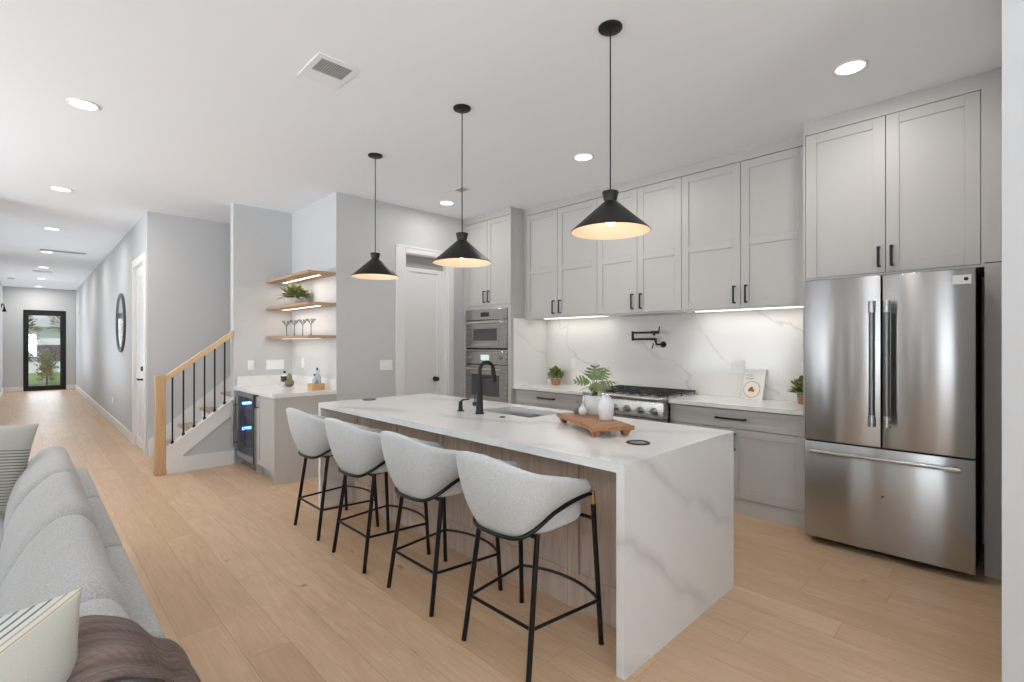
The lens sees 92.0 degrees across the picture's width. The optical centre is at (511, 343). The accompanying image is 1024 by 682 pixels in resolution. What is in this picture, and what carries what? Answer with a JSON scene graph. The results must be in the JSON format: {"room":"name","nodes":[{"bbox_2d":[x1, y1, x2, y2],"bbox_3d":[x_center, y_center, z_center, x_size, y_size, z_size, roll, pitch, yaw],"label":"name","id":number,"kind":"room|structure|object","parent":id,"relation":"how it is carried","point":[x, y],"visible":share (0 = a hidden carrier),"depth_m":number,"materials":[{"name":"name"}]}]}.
{"room":"open-plan kitchen","nodes":[
{"label":"open-plan kitchen","id":0,"kind":"room"},
{"bbox_2d":[0,281,2,391],"bbox_3d":[-10.558,-0.121,9.942,0.120,3.106,12.740,0,0,-44],"label":"wall","id":1,"kind":"structure","parent":0,"point":[1,286],"depth_m":13.77,"materials":[{"name":"grey paint"}]},
{"bbox_2d":[3,286,75,387],"bbox_3d":[-14.369,-0.121,15.069,1.606,3.106,0.120,0,0,-44],"label":"wall","id":2,"kind":"structure","parent":0,"point":[16,300],"depth_m":14.75,"materials":[{"name":"grey paint"}]},
{"bbox_2d":[4,387,22,391],"bbox_3d":[-14.738,1.362,14.613,0.409,0.140,0.016,0,0,-44],"label":"baseboard","id":3,"kind":"structure","parent":2,"relation":"attached to","point":[6,389],"depth_m":14.61,"materials":[{"name":"white paint"}]},
{"bbox_2d":[23,310,65,390],"bbox_3d":[-14.274,0.212,15.110,0.950,2.440,0.175,0,0,-44],"label":"door","id":4,"kind":"structure","parent":2,"relation":"in","point":[26,313],"depth_m":15.08,"materials":[{"name":"black metal"}]},
{"bbox_2d":[76,211,158,455],"bbox_3d":[-9.178,-0.121,10.999,0.120,3.106,13.160,0,0,-44],"label":"wall","id":5,"kind":"structure","parent":0,"point":[103,372],"depth_m":8.42,"materials":[{"name":"grey paint"}]},
{"bbox_2d":[75,384,131,442],"bbox_3d":[-9.583,1.362,11.316,0.016,0.140,11.940,0,0,-44],"label":"baseboard","id":6,"kind":"structure","parent":5,"relation":"attached to","point":[109,417],"depth_m":9.12,"materials":[{"name":"white paint"}]},
{"bbox_2d":[115,293,125,351],"bbox_3d":[-6.275,-0.328,7.921,0.036,0.948,0.948,0,0,-44],"label":"round mirror","id":7,"kind":"object","parent":5,"relation":"attached to","point":[120,321],"visible":1,"depth_m":7.89,"materials":[{"name":"grey mirror"}]},
{"bbox_2d":[132,252,145,455],"bbox_3d":[-5.001,0.132,6.720,0.138,2.600,1.040,0,0,-44],"label":"door frame","id":8,"kind":"structure","parent":5,"relation":"attached to","point":[141,259],"depth_m":6.97,"materials":[{"name":"white paint"}]},
{"bbox_2d":[136,265,142,449],"bbox_3d":[-5.040,0.188,6.682,0.110,2.468,0.796,0,0,-44],"label":"door","id":9,"kind":"structure","parent":5,"relation":"in","point":[139,271],"depth_m":6.83,"materials":[{"name":"white paint"}]},
{"bbox_2d":[159,213,229,424],"bbox_3d":[-3.261,-0.121,7.667,3.674,3.106,0.120,0,0,-44],"label":"wall","id":10,"kind":"structure","parent":0,"point":[194,254],"depth_m":6.59,"materials":[{"name":"grey paint"}]},
{"bbox_2d":[148,376,229,455],"bbox_3d":[-3.812,0.422,7.031,2.210,2.020,0.018,0,0,-44],"label":"skirt board","id":11,"kind":"object","parent":10,"relation":"attached to","point":[209,397],"visible":0.35,"depth_m":6.61,"materials":[{"name":"white paint"}]},
{"bbox_2d":[183,203,291,462],"bbox_3d":[-3.311,-0.121,5.977,1.430,3.106,0.146,0,0,-44],"label":"wall","id":12,"kind":"structure","parent":0,"point":[260,238],"depth_m":6.07,"materials":[{"name":"grey paint"}]},
{"bbox_2d":[166,397,233,473],"bbox_3d":[-3.569,1.039,5.667,0.671,0.786,0.108,0,0,-44],"label":"stringer","id":13,"kind":"object","parent":12,"relation":"attached to","point":[175,461],"visible":0.88,"depth_m":5.62,"materials":[{"name":"white paint"}]},
{"bbox_2d":[248,360,253,369],"bbox_3d":[-3.182,0.267,6.031,0.075,0.120,0.009,0,0,-44],"label":"light switch","id":14,"kind":"object","parent":12,"relation":"attached to","point":[250,362],"visible":1,"depth_m":6.03,"materials":[{"name":"white"}]},
{"bbox_2d":[266,360,283,369],"bbox_3d":[-2.985,0.269,6.224,0.204,0.113,0.009,0,0,-44],"label":"light switch","id":15,"kind":"object","parent":12,"relation":"attached to","point":[270,364],"visible":1,"depth_m":6.22,"materials":[{"name":"white"}]},
{"bbox_2d":[292,194,331,378],"bbox_3d":[-2.388,-0.121,5.999,0.120,3.106,1.168,0,0,-44],"label":"wall","id":16,"kind":"structure","parent":0,"point":[311,224],"depth_m":5.87,"materials":[{"name":"grey paint"}]},
{"bbox_2d":[266,270,335,284],"bbox_3d":[-2.501,-0.766,5.805,0.312,0.035,1.284,0,0,-44],"label":"floating shelf","id":17,"kind":"object","parent":16,"relation":"attached to","point":[306,275],"visible":0.94,"depth_m":5.64,"materials":[{"name":"brown wood"}]},
{"bbox_2d":[266,301,335,310],"bbox_3d":[-2.501,-0.428,5.805,0.312,0.035,1.284,0,0,-44],"label":"floating shelf","id":18,"kind":"object","parent":16,"relation":"attached to","point":[303,305],"visible":1,"depth_m":5.56,"materials":[{"name":"brown wood"}]},
{"bbox_2d":[276,283,310,303],"bbox_3d":[-2.568,-0.586,5.863,0.378,0.280,0.510,0,0,-44],"label":"potted fern","id":19,"kind":"object","parent":18,"relation":"on","point":[293,291],"visible":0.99,"depth_m":5.76,"materials":[{"name":"green plant"}]},
{"bbox_2d":[285,298,304,303],"bbox_3d":[-2.568,-0.490,5.854,0.220,0.088,0.220,0,0,-44],"label":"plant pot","id":20,"kind":"object","parent":19,"relation":"attached to","point":[288,300],"depth_m":5.76,"materials":[{"name":"ceramic"}]},
{"bbox_2d":[266,335,335,338],"bbox_3d":[-2.501,-0.071,5.805,0.312,0.035,1.284,0,0,-44],"label":"floating shelf","id":21,"kind":"object","parent":16,"relation":"attached to","point":[293,336],"visible":1,"depth_m":5.45,"materials":[{"name":"brown wood"}]},
{"bbox_2d":[332,192,462,400],"bbox_3d":[-1.109,-0.121,6.350,2.440,3.106,0.119,0,0,-44],"label":"wall","id":22,"kind":"structure","parent":0,"point":[364,312],"depth_m":5.74,"materials":[{"name":"grey paint"}]},
{"bbox_2d":[380,360,391,369],"bbox_3d":[-1.496,0.257,5.881,0.165,0.120,0.009,0,0,-44],"label":"light switch","id":23,"kind":"object","parent":22,"relation":"attached to","point":[384,364],"visible":1,"depth_m":5.88,"materials":[{"name":"white"}]},
{"bbox_2d":[406,255,443,394],"bbox_3d":[-1.113,0.161,6.322,0.615,2.521,0.107,0,0,-44],"label":"door","id":24,"kind":"structure","parent":22,"relation":"in","point":[424,278],"depth_m":6.35,"materials":[{"name":"white paint"}]},
{"bbox_2d":[396,244,453,395],"bbox_3d":[-1.130,0.117,6.312,0.873,2.630,0.144,0,0,-44],"label":"door frame","id":25,"kind":"structure","parent":22,"relation":"attached to","point":[402,251],"depth_m":6.12,"materials":[{"name":"white paint"}]},
{"bbox_2d":[0,0,1001,289],"bbox_3d":[-5.737,-1.724,5.789,10.100,0.100,25.500,0,0,-44],"label":"ceiling","id":26,"kind":"structure","parent":0,"point":[206,107],"depth_m":3.29,"materials":[{"name":"white paint"}]},
{"bbox_2d":[50,186,72,191],"bbox_3d":[-4.884,-1.671,5.359,0.184,0.006,0.184,0,0,-44],"label":"recessed light","id":27,"kind":"object","parent":26,"relation":"in","point":[62,189],"visible":1,"depth_m":5.36,"materials":[{"name":"white paint"}]},
{"bbox_2d":[52,187,69,191],"bbox_3d":[-4.884,-1.671,5.359,0.151,0.004,0.151,0,0,-44],"label":"diffuser","id":28,"kind":"object","parent":27,"relation":"attached to","point":[62,189],"depth_m":5.36,"materials":[{"name":"white"}]},
{"bbox_2d":[38,248,87,254],"bbox_3d":[-8.171,-1.670,9.004,0.680,0.008,0.300,0,0,-44],"label":"ceiling vent","id":29,"kind":"object","parent":26,"relation":"in","point":[39,249],"visible":1,"depth_m":8.99,"materials":[{"name":"white metal"}]},
{"bbox_2d":[66,98,100,110],"bbox_3d":[-2.999,-1.671,3.459,0.184,0.006,0.184,0,0,-44],"label":"recessed light","id":30,"kind":"object","parent":26,"relation":"in","point":[79,103],"visible":1,"depth_m":3.45,"materials":[{"name":"white paint"}]},
{"bbox_2d":[69,100,96,109],"bbox_3d":[-2.999,-1.671,3.459,0.151,0.004,0.151,0,0,-44],"label":"diffuser","id":31,"kind":"object","parent":30,"relation":"attached to","point":[81,104],"depth_m":3.45,"materials":[{"name":"white"}]},
{"bbox_2d":[298,52,360,88],"bbox_3d":[-1.127,-1.671,3.042,0.255,0.006,0.325,0,0,-44],"label":"ceiling vent","id":32,"kind":"object","parent":26,"relation":"in","point":[324,69],"visible":1,"depth_m":3.03,"materials":[{"name":"white metal"}]},
{"bbox_2d":[312,59,351,79],"bbox_3d":[-1.097,-1.670,3.016,0.183,0.002,0.155,0,0,-44],"label":"grille","id":33,"kind":"object","parent":32,"relation":"attached to","point":[329,68],"depth_m":3.01,"materials":[{"name":"grey"}]},
{"bbox_2d":[351,153,398,279],"bbox_3d":[-1.217,-1.132,4.399,0.416,1.083,0.416,0,0,-44],"label":"pendant lamp","id":34,"kind":"object","parent":26,"relation":"hanging from","point":[374,269],"visible":1,"depth_m":4.37,"materials":[{"name":"black metal"}]},
{"bbox_2d":[433,104,490,267],"bbox_3d":[-0.355,-1.122,3.515,0.416,1.103,0.416,0,0,-44],"label":"pendant lamp","id":35,"kind":"object","parent":26,"relation":"hanging from","point":[462,254],"visible":1,"depth_m":3.48,"materials":[{"name":"black metal"}]},
{"bbox_2d":[452,187,471,192],"bbox_3d":[-0.544,-1.670,5.373,0.130,0.008,0.180,0,0,-44],"label":"ceiling vent","id":36,"kind":"object","parent":26,"relation":"in","point":[459,189],"visible":0.81,"depth_m":5.37,"materials":[{"name":"white metal"}]},
{"bbox_2d":[573,153,593,160],"bbox_3d":[0.640,-1.671,4.435,0.184,0.006,0.184,0,0,-44],"label":"recessed light","id":37,"kind":"object","parent":26,"relation":"in","point":[581,156],"visible":1,"depth_m":4.42,"materials":[{"name":"white paint"}]},
{"bbox_2d":[575,154,591,159],"bbox_3d":[0.640,-1.671,4.435,0.151,0.004,0.151,0,0,-44],"label":"diffuser","id":38,"kind":"object","parent":37,"relation":"attached to","point":[578,156],"depth_m":4.43,"materials":[{"name":"white"}]},
{"bbox_2d":[571,19,650,239],"bbox_3d":[0.521,-1.132,2.617,0.416,1.083,0.416,0,0,-44],"label":"pendant lamp","id":39,"kind":"object","parent":26,"relation":"hanging from","point":[610,220],"visible":1,"depth_m":2.61,"materials":[{"name":"black metal"}]},
{"bbox_2d":[832,58,868,75],"bbox_3d":[2.050,-1.671,2.995,0.184,0.006,0.184,0,0,-44],"label":"recessed light","id":40,"kind":"object","parent":26,"relation":"in","point":[849,67],"visible":1,"depth_m":2.99,"materials":[{"name":"white paint"}]},
{"bbox_2d":[836,61,864,74],"bbox_3d":[2.050,-1.671,2.995,0.151,0.004,0.151,0,0,-44],"label":"diffuser","id":41,"kind":"object","parent":40,"relation":"attached to","point":[848,67],"depth_m":2.99,"materials":[{"name":"white"}]},
{"bbox_2d":[0,389,1001,681],"bbox_3d":[-5.737,1.472,5.789,10.100,0.080,25.500,0,0,-44],"label":"floor","id":42,"kind":"structure","parent":0,"point":[220,559],"depth_m":2.76,"materials":[{"name":"brown wood"}]},
{"bbox_2d":[0,446,164,681],"bbox_3d":[-1.935,1.030,1.646,1.017,0.803,3.474,0,0,-44],"label":"sofa","id":43,"kind":"object","parent":42,"relation":"on","point":[58,537],"visible":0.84,"depth_m":1.70,"materials":[{"name":"fabric"}]},
{"bbox_2d":[0,515,4,548],"bbox_3d":[-2.954,1.054,2.475,0.720,0.155,0.858,0,0,-44],"label":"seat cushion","id":44,"kind":"object","parent":43,"relation":"on","point":[2,517],"depth_m":2.62,"materials":[{"name":"fabric"}]},
{"bbox_2d":[0,424,38,514],"bbox_3d":[-2.987,0.697,2.701,0.579,0.576,0.178,0,0,-40],"label":"throw pillow","id":45,"kind":"object","parent":43,"relation":"on","point":[16,441],"visible":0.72,"depth_m":2.79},
{"bbox_2d":[0,588,81,681],"bbox_3d":[-1.014,0.747,0.807,0.532,0.526,0.187,0,0,-37],"label":"throw pillow","id":46,"kind":"object","parent":43,"relation":"on","point":[39,642],"visible":1,"depth_m":0.91,"materials":[{"name":"fabric"}]},
{"bbox_2d":[3,446,79,538],"bbox_3d":[-2.635,0.804,2.773,0.298,0.350,0.844,0,0,-44],"label":"cushion","id":47,"kind":"object","parent":43,"relation":"on","point":[51,460],"depth_m":2.61,"materials":[{"name":"fabric"}]},
{"bbox_2d":[0,472,97,587],"bbox_3d":[-2.033,0.806,2.159,0.300,0.348,0.864,0,0,-44],"label":"cushion","id":48,"kind":"object","parent":43,"relation":"on","point":[61,494],"depth_m":2.00,"materials":[{"name":"fabric"}]},
{"bbox_2d":[0,514,129,617],"bbox_3d":[-1.425,0.805,1.536,0.302,0.348,0.864,0,0,-44],"label":"cushion","id":49,"kind":"object","parent":43,"relation":"on","point":[69,554],"depth_m":1.50,"materials":[{"name":"fabric"}]},
{"bbox_2d":[79,598,158,681],"bbox_3d":[-0.815,0.804,0.916,0.301,0.351,0.864,0,0,-44],"label":"cushion","id":50,"kind":"object","parent":43,"relation":"on","point":[103,606],"depth_m":1.17,"materials":[{"name":"fabric"}]},
{"bbox_2d":[66,615,200,681],"bbox_3d":[-0.914,0.883,1.061,0.462,0.576,0.546,0,0,-44],"label":"throw blanket","id":51,"kind":"object","parent":43,"relation":"on","point":[109,647],"visible":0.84,"depth_m":1.03,"materials":[{"name":"fabric"}]},
{"bbox_2d":[153,330,233,475],"bbox_3d":[-3.605,0.639,5.629,0.774,1.586,0.108,0,0,-44],"label":"stair railing","id":52,"kind":"object","parent":42,"relation":"on","point":[159,380],"visible":1,"depth_m":5.39,"materials":[{"name":"brown wood"}]},
{"bbox_2d":[166,392,229,445],"bbox_3d":[-3.366,0.577,6.698,2.276,1.710,1.077,0,0,-44],"label":"staircase","id":53,"kind":"structure","parent":42,"relation":"on","point":[208,410],"depth_m":6.45,"materials":[{"name":"white paint"}]},
{"bbox_2d":[231,391,256,470],"bbox_3d":[-2.856,0.996,5.822,0.667,0.872,0.674,0,0,-44],"label":"wine cooler","id":54,"kind":"object","parent":42,"relation":"on","point":[246,414],"visible":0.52,"depth_m":5.85,"materials":[{"name":"grey"}]},
{"bbox_2d":[243,460,255,468],"bbox_3d":[-2.995,1.387,5.680,0.004,0.060,0.605,0,0,-44],"label":"grille","id":55,"kind":"object","parent":54,"relation":"attached to","point":[245,462],"depth_m":5.72,"materials":[{"name":"silver metal"}]},
{"bbox_2d":[239,394,336,484],"bbox_3d":[-2.631,0.994,5.670,0.686,0.876,1.295,0,0,-44],"label":"bar cabinet","id":56,"kind":"object","parent":42,"relation":"on","point":[278,457],"visible":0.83,"depth_m":5.14,"materials":[{"name":"grey paint"}]},
{"bbox_2d":[234,374,336,397],"bbox_3d":[-2.623,0.476,5.672,0.671,0.158,1.305,0,0,-44],"label":"countertop","id":57,"kind":"structure","parent":56,"relation":"on","point":[269,386],"depth_m":5.67,"materials":[{"name":"white stone"}]},
{"bbox_2d":[281,371,286,385],"bbox_3d":[-2.740,0.422,5.955,0.068,0.184,0.068,0,0,-44],"label":"soap bottle","id":58,"kind":"object","parent":57,"relation":"on","point":[284,376],"visible":0.85,"depth_m":5.93,"materials":[{"name":"plastic"}]},
{"bbox_2d":[285,373,293,386],"bbox_3d":[-2.663,0.434,5.915,0.108,0.160,0.108,0,0,-44],"label":"potted cactus","id":59,"kind":"object","parent":57,"relation":"on","point":[289,382],"visible":1,"depth_m":5.89,"materials":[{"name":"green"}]},
{"bbox_2d":[285,380,293,386],"bbox_3d":[-2.663,0.475,5.915,0.108,0.078,0.108,0,0,-44],"label":"pot","id":60,"kind":"object","parent":59,"relation":"attached to","point":[288,383],"depth_m":5.88,"materials":[{"name":"brown"}]},
{"bbox_2d":[308,383,324,390],"bbox_3d":[-2.173,0.479,5.486,0.140,0.070,0.130,0,0,-44],"label":"wooden caddy","id":61,"kind":"object","parent":57,"relation":"on","point":[311,386],"visible":0.93,"depth_m":5.45,"materials":[{"name":"brown wood"}]},
{"bbox_2d":[286,407,378,540],"bbox_3d":[-1.414,0.957,3.884,0.639,0.954,0.557,0,0,-44],"label":"bar stool","id":62,"kind":"object","parent":42,"relation":"on","point":[308,431],"visible":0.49,"depth_m":3.64,"materials":[{"name":"black"}]},
{"bbox_2d":[324,418,430,573],"bbox_3d":[-0.928,0.957,3.376,0.639,0.954,0.557,0,0,-44],"label":"bar stool","id":63,"kind":"object","parent":42,"relation":"on","point":[357,451],"visible":0.74,"depth_m":3.13,"materials":[{"name":"black"}]},
{"bbox_2d":[380,431,502,616],"bbox_3d":[-0.429,0.957,2.889,0.639,0.954,0.557,0,0,-44],"label":"bar stool","id":64,"kind":"object","parent":42,"relation":"on","point":[422,471],"visible":0.79,"depth_m":2.65,"materials":[{"name":"black"}]},
{"bbox_2d":[463,206,546,403],"bbox_3d":[-0.118,-0.121,6.583,0.698,3.106,0.926,0,0,-44],"label":"tall cabinet","id":65,"kind":"object","parent":42,"relation":"on","point":[498,235],"visible":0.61,"depth_m":6.21,"materials":[{"name":"grey paint"}]},
{"bbox_2d":[464,351,507,402],"bbox_3d":[-0.228,0.450,6.465,0.468,0.700,0.795,0,0,-44],"label":"wall oven","id":66,"kind":"object","parent":65,"relation":"in","point":[497,391],"visible":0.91,"depth_m":6.29,"materials":[{"name":"silver"}]},
{"bbox_2d":[464,308,507,349],"bbox_3d":[-0.226,-0.178,6.468,0.462,0.520,0.795,0,0,-44],"label":"microwave","id":67,"kind":"object","parent":65,"relation":"in","point":[486,329],"visible":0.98,"depth_m":6.31,"materials":[{"name":"silver"}]},
{"bbox_2d":[513,318,546,384],"bbox_3d":[0.235,0.102,6.273,0.602,0.828,0.012,0,0,-44],"label":"side splash","id":68,"kind":"object","parent":65,"relation":"attached to","point":[529,335],"visible":0.93,"depth_m":6.25,"materials":[{"name":"white stone"}]},
{"bbox_2d":[318,393,733,679],"bbox_3d":[-0.192,0.974,3.609,1.157,0.915,3.094,0,0,-44],"label":"kitchen island","id":69,"kind":"object","parent":42,"relation":"on","point":[665,506],"visible":0.8,"depth_m":2.65,"materials":[{"name":"white stone"}]},
{"bbox_2d":[457,398,469,410],"bbox_3d":[-0.375,0.467,3.767,0.096,0.098,0.054,0,0,31],"label":"soap dispenser","id":70,"kind":"object","parent":69,"relation":"on","point":[460,407],"visible":1,"depth_m":3.77,"materials":[{"name":"black metal"}]},
{"bbox_2d":[472,360,496,413],"bbox_3d":[-0.203,0.321,3.685,0.197,0.391,0.102,0,0,-44],"label":"faucet","id":71,"kind":"object","parent":69,"relation":"on","point":[478,400],"visible":1,"depth_m":3.61,"materials":[{"name":"black metal"}]},
{"bbox_2d":[497,411,542,417],"bbox_3d":[0.054,0.649,3.754,0.358,0.185,0.578,0,0,-44],"label":"sink","id":72,"kind":"object","parent":69,"relation":"in","point":[521,414],"visible":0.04,"depth_m":3.99,"materials":[{"name":"silver metal"}]},
{"bbox_2d":[556,412,634,436],"bbox_3d":[0.488,0.487,3.011,0.250,0.058,0.600,0,0,-14],"label":"serving tray","id":73,"kind":"object","parent":69,"relation":"on","point":[590,422],"visible":0.93,"depth_m":2.83,"materials":[{"name":"brown wood"}]},
{"bbox_2d":[573,401,580,413],"bbox_3d":[0.430,0.418,3.241,0.063,0.081,0.063,0,0,-44],"label":"bud vase","id":74,"kind":"object","parent":73,"relation":"on","point":[577,405],"visible":0.85,"depth_m":3.22,"materials":[{"name":"grey ceramic"}]},
{"bbox_2d":[578,403,586,414],"bbox_3d":[0.453,0.422,3.165,0.056,0.072,0.056,0,0,-44],"label":"bud vase","id":75,"kind":"object","parent":73,"relation":"on","point":[582,410],"visible":1,"depth_m":3.15,"materials":[{"name":"white ceramic"}]},
{"bbox_2d":[585,394,601,414],"bbox_3d":[0.540,0.397,3.222,0.126,0.122,0.126,0,0,-44],"label":"pot","id":76,"kind":"object","parent":73,"relation":"on","point":[591,400],"depth_m":3.17,"materials":[{"name":"white"}]},
{"bbox_2d":[573,365,615,414],"bbox_3d":[0.550,0.288,3.217,0.271,0.340,0.233,0,0,-44],"label":"potted plant","id":77,"kind":"object","parent":73,"relation":"on","point":[591,400],"visible":0.94,"depth_m":3.21,"materials":[{"name":"plant"}]},
{"bbox_2d":[598,395,613,419],"bbox_3d":[0.564,0.385,2.973,0.096,0.146,0.096,0,0,-44],"label":"ceramic vase","id":78,"kind":"object","parent":73,"relation":"on","point":[605,404],"visible":1,"depth_m":2.94,"materials":[{"name":"white"}]},
{"bbox_2d":[626,440,649,444],"bbox_3d":[0.654,0.513,2.565,0.122,0.006,0.122,0,0,-44],"label":"outlet","id":79,"kind":"object","parent":69,"relation":"attached to","point":[632,442],"visible":1,"depth_m":2.56,"materials":[{"name":"black metal"}]},
{"bbox_2d":[456,451,603,681],"bbox_3d":[0.062,0.957,2.373,0.639,0.954,0.557,0,0,-44],"label":"bar stool","id":80,"kind":"object","parent":42,"relation":"on","point":[506,501],"visible":1,"depth_m":2.15,"materials":[{"name":"fabric"}]},
{"bbox_2d":[515,389,582,410],"bbox_3d":[0.614,0.994,5.865,0.628,0.876,1.123,0,0,-44],"label":"base cabinet","id":81,"kind":"object","parent":42,"relation":"on","point":[561,401],"visible":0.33,"depth_m":5.69,"materials":[{"name":"grey paint"}]},
{"bbox_2d":[513,383,589,394],"bbox_3d":[0.621,0.536,5.870,0.614,0.038,1.126,0,0,-44],"label":"countertop","id":82,"kind":"structure","parent":81,"relation":"on","point":[545,387],"depth_m":5.79,"materials":[{"name":"white stone"}]},
{"bbox_2d":[546,366,565,384],"bbox_3d":[0.541,0.393,6.154,0.274,0.246,0.282,0,0,-7],"label":"potted succulent","id":83,"kind":"object","parent":82,"relation":"on","point":[555,371],"visible":1,"depth_m":6.11,"materials":[{"name":"green plant"}]},
{"bbox_2d":[551,379,560,384],"bbox_3d":[0.546,0.481,6.160,0.132,0.070,0.132,0,0,-44],"label":"pot","id":84,"kind":"object","parent":83,"relation":"on","point":[553,381],"depth_m":6.11,"materials":[{"name":"brown ceramic"}]},
{"bbox_2d":[582,385,697,422],"bbox_3d":[1.293,0.953,5.086,0.748,0.958,0.928,0,0,-44],"label":"gas range","id":85,"kind":"object","parent":42,"relation":"on","point":[634,402],"visible":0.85,"depth_m":4.78,"materials":[{"name":"silver metal"}]},
{"bbox_2d":[582,390,697,401],"bbox_3d":[1.308,0.520,5.101,0.706,0.037,0.928,0,0,-44],"label":"cooktop","id":86,"kind":"object","parent":85,"relation":"in","point":[616,395],"depth_m":4.85,"materials":[{"name":"silver metal"}]},
{"bbox_2d":[670,403,802,527],"bbox_3d":[2.056,0.994,4.393,0.628,0.876,1.122,0,0,-44],"label":"base cabinet","id":87,"kind":"object","parent":42,"relation":"on","point":[768,447],"visible":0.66,"depth_m":4.02,"materials":[{"name":"grey paint"}]},
{"bbox_2d":[668,394,802,415],"bbox_3d":[2.062,0.536,4.398,0.614,0.038,1.122,0,0,-44],"label":"countertop","id":88,"kind":"structure","parent":87,"relation":"on","point":[770,406],"depth_m":4.28,"materials":[{"name":"white stone"}]},
{"bbox_2d":[741,369,766,399],"bbox_3d":[2.240,0.380,4.580,0.101,0.281,0.200,0,0,-37],"label":"cookbook","id":89,"kind":"object","parent":88,"relation":"on","point":[753,387],"visible":1,"depth_m":4.57,"materials":[{"name":"white paper"}]},
{"bbox_2d":[785,375,802,403],"bbox_3d":[2.475,0.392,4.216,0.261,0.248,0.232,0,0,26],"label":"potted plant","id":90,"kind":"object","parent":88,"relation":"on","point":[798,383],"visible":0.59,"depth_m":4.20,"materials":[{"name":"green plant"}]},
{"bbox_2d":[805,268,981,574],"bbox_3d":[2.697,0.489,3.520,0.890,1.885,0.913,0,0,-44],"label":"refrigerator","id":91,"kind":"object","parent":42,"relation":"on","point":[893,362],"visible":1,"depth_m":3.20,"materials":[{"name":"grey"}]},
{"bbox_2d":[803,67,1001,579],"bbox_3d":[2.819,-0.121,3.583,0.698,3.106,1.100,0,0,-44],"label":"refrigerator surround","id":92,"kind":"object","parent":42,"relation":"on","point":[910,182],"visible":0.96,"depth_m":3.28,"materials":[{"name":"grey paint"}]},
{"bbox_2d":[547,277,983,543],"bbox_3d":[0.795,-0.121,6.236,0.120,3.106,8.000,0,0,-44],"label":"wall","id":93,"kind":"structure","parent":0,"point":[982,278],"depth_m":3.53,"materials":[{"name":"grey paint"}]},
{"bbox_2d":[524,190,601,318],"bbox_3d":[0.672,-0.988,5.926,0.462,1.373,1.116,0,0,-44],"label":"upper cabinet","id":94,"kind":"object","parent":93,"relation":"attached to","point":[560,267],"visible":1,"depth_m":5.76,"materials":[{"name":"grey paint"}]},
{"bbox_2d":[545,316,608,318],"bbox_3d":[0.758,-0.312,5.969,0.035,0.010,0.970,0,0,-44],"label":"light","id":95,"kind":"object","parent":94,"relation":"attached to","point":[586,316],"visible":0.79,"depth_m":5.92,"materials":[{"name":"white"}]},
{"bbox_2d":[597,167,681,314],"bbox_3d":[1.404,-0.994,5.178,0.462,1.361,0.975,0,0,-44],"label":"upper cabinet","id":96,"kind":"object","parent":93,"relation":"attached to","point":[643,273],"visible":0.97,"depth_m":4.96,"materials":[{"name":"grey paint"}]},
{"bbox_2d":[602,311,696,316],"bbox_3d":[1.427,-0.313,5.197,0.370,0.030,0.910,0,0,-44],"label":"hood insert","id":97,"kind":"object","parent":96,"relation":"attached to","point":[663,312],"visible":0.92,"depth_m":5.10,"materials":[{"name":"white paint"}]},
{"bbox_2d":[547,308,802,401],"bbox_3d":[1.569,0.102,5.350,0.012,0.828,3.172,0,0,-44],"label":"backsplash","id":98,"kind":"structure","parent":93,"relation":"attached to","point":[700,350],"depth_m":5.09,"materials":[{"name":"stone"}]},
{"bbox_2d":[631,326,665,348],"bbox_3d":[1.462,-0.058,5.333,0.166,0.243,0.371,0,0,-44],"label":"pot filler","id":99,"kind":"object","parent":98,"relation":"attached to","point":[662,344],"visible":1,"depth_m":5.30,"materials":[{"name":"black metal"}]},
{"bbox_2d":[732,361,744,373],"bbox_3d":[2.163,0.227,4.728,0.009,0.120,0.120,0,0,-44],"label":"outlet","id":100,"kind":"object","parent":98,"relation":"attached to","point":[737,366],"visible":1,"depth_m":4.72,"materials":[{"name":"white"}]},
{"bbox_2d":[682,135,802,311],"bbox_3d":[2.127,-0.988,4.440,0.462,1.373,1.090,0,0,-44],"label":"upper cabinet","id":101,"kind":"object","parent":93,"relation":"attached to","point":[742,211],"visible":0.93,"depth_m":4.28,"materials":[{"name":"grey paint"}]},
{"bbox_2d":[695,306,802,311],"bbox_3d":[2.178,-0.312,4.519,0.035,0.010,1.030,0,0,-44],"label":"light","id":102,"kind":"object","parent":101,"relation":"attached to","point":[794,306],"visible":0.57,"depth_m":4.48,"materials":[{"name":"white"}]},
{"bbox_2d":[1002,0,1023,681],"bbox_3d":[4.194,-0.121,0.984,2.370,3.106,4.538,0,0,-44],"label":"wall","id":103,"kind":"structure","parent":0,"point":[1012,10],"depth_m":1.76,"materials":[{"name":"grey paint"}]},
{"label":"outside","id":104,"kind":"structure","parent":0,"visible":0},
{"bbox_2d":[29,372,59,385],"bbox_3d":[-27.617,1.617,29.640,30.000,0.130,39.000,0,0,-44],"label":"lawn","id":105,"kind":"structure","parent":104,"point":[34,382],"depth_m":20.67,"materials":[{"name":"green plant"}]},
{"bbox_2d":[29,315,46,352],"bbox_3d":[-17.431,0.017,17.351,1.692,3.092,1.647,0,0,-44],"label":"tree","id":106,"kind":"object","parent":105,"relation":"on","point":[31,326],"visible":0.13,"depth_m":17.59,"materials":[{"name":"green plant"}]},
{"bbox_2d":[29,315,59,372],"bbox_3d":[-25.772,-0.008,26.898,5.200,3.120,3.300,0,0,-44],"label":"house","id":107,"kind":"structure","parent":105,"relation":"on","point":[52,339],"depth_m":26.07,"materials":[{"name":"white"}]},
{"bbox_2d":[32,348,58,385],"bbox_3d":[-16.205,0.854,17.196,0.828,1.417,0.804,0,0,-13],"label":"shrub","id":108,"kind":"object","parent":105,"relation":"on","point":[45,366],"visible":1,"depth_m":17.12,"materials":[{"name":"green plant"}]},
{"bbox_2d":[46,316,59,332],"bbox_3d":[-16.605,-0.104,18.784,1.638,3.332,1.625,0,0,0],"label":"tree","id":109,"kind":"object","parent":105,"relation":"on","point":[52,317],"visible":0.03,"depth_m":18.39,"materials":[{"name":"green plant"}]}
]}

